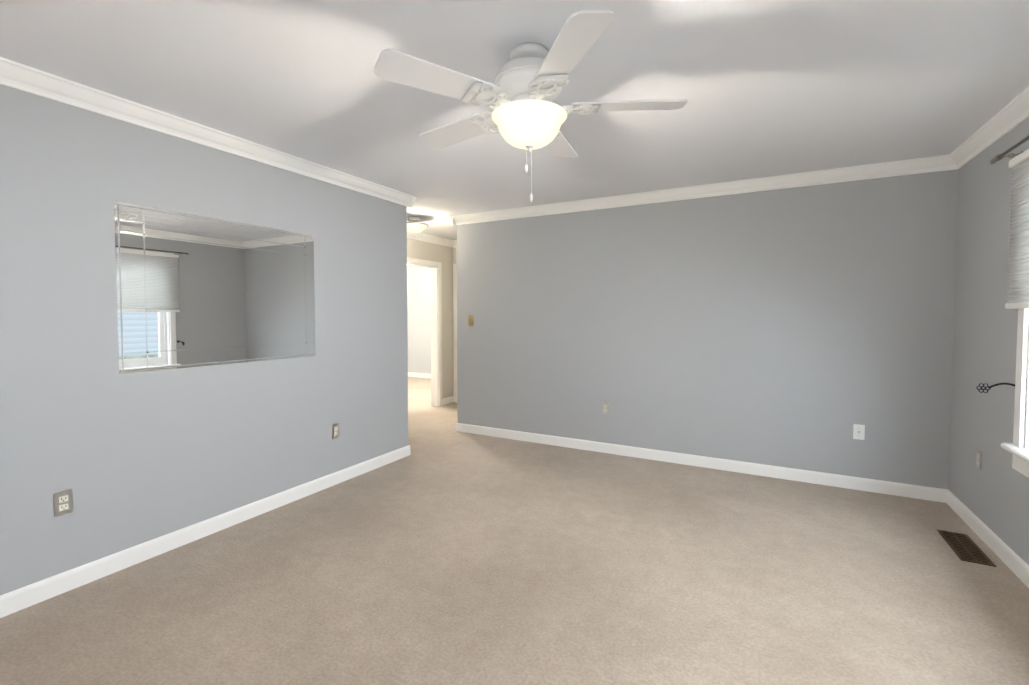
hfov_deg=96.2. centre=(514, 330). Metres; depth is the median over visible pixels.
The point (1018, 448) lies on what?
window
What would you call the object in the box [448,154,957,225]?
crown molding
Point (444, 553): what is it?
floor
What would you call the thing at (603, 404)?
outlet
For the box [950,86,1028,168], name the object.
crown molding
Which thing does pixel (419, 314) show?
wall
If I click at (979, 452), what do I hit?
outlet
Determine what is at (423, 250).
wall
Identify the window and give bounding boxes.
[1001,302,1028,477]
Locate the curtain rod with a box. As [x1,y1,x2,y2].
[989,135,1028,163]
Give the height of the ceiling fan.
0.602 m
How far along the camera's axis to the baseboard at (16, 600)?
2.62 m
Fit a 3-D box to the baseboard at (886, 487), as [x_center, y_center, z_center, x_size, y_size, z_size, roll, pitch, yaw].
[1.208,1.146,4.295,4.267,0.095,0.014,1,2,28]
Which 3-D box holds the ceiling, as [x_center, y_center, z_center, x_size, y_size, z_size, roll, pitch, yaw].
[-0.891,-1.300,4.341,8.684,0.100,9.000,1,2,28]
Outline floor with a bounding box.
[0,377,1028,684]
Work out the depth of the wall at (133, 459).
2.51 m
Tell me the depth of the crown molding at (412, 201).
4.30 m
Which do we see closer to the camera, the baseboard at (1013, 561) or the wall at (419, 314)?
the baseboard at (1013, 561)
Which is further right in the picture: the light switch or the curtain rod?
the curtain rod
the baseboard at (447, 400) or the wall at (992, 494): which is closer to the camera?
the wall at (992, 494)
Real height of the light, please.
0.171 m
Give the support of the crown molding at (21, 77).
attached to the wall at (133, 459)
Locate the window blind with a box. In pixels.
[1005,149,1028,308]
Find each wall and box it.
[0,84,407,594]
[407,238,452,398]
[407,266,430,373]
[453,247,456,395]
[457,169,958,488]
[949,118,1028,564]
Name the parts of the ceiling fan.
blade, blade, pull chain, motor, lamp shade, pull chain, blade, blade, blade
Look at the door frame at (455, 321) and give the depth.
6.99 m
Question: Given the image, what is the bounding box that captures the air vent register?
[937,529,995,566]
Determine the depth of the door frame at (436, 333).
6.72 m
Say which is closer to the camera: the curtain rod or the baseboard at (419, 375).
the curtain rod
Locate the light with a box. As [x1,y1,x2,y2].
[407,217,428,232]
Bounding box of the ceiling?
[0,0,1028,239]
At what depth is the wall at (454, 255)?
6.98 m
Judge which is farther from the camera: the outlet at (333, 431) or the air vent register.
the outlet at (333, 431)
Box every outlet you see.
[53,489,72,516]
[332,423,338,438]
[602,402,608,413]
[976,449,981,469]
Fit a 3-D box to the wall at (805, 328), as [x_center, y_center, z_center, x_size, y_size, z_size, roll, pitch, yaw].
[1.325,-0.026,4.268,4.434,2.440,0.120,1,2,28]
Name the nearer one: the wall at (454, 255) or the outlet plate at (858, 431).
the outlet plate at (858, 431)
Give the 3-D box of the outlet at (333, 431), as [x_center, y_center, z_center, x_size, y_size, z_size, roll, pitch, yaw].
[-1.409,0.796,3.642,0.005,0.115,0.070,1,2,28]
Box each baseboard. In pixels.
[0,445,410,617]
[408,372,430,377]
[442,396,453,404]
[456,423,948,502]
[946,490,1028,587]
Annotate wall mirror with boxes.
[114,201,314,373]
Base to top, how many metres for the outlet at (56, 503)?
0.115 m
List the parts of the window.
casing, frame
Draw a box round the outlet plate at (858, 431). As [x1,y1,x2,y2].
[853,424,864,439]
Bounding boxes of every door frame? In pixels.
[407,257,441,405]
[453,264,456,402]
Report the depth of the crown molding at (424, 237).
6.46 m
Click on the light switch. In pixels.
(470, 320)
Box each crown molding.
[0,57,416,207]
[406,197,416,206]
[407,231,453,247]
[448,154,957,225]
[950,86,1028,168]
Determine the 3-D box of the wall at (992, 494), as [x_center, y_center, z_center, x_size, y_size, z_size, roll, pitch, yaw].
[1.958,0.088,0.967,0.180,2.440,5.330,1,2,28]
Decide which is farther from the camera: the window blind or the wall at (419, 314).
the wall at (419, 314)
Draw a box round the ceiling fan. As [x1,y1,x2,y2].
[374,10,686,201]
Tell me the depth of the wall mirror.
2.78 m
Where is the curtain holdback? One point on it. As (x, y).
(991, 386)
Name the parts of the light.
lamp shade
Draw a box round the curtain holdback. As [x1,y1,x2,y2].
[976,383,1014,392]
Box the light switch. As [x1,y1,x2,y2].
[468,315,473,325]

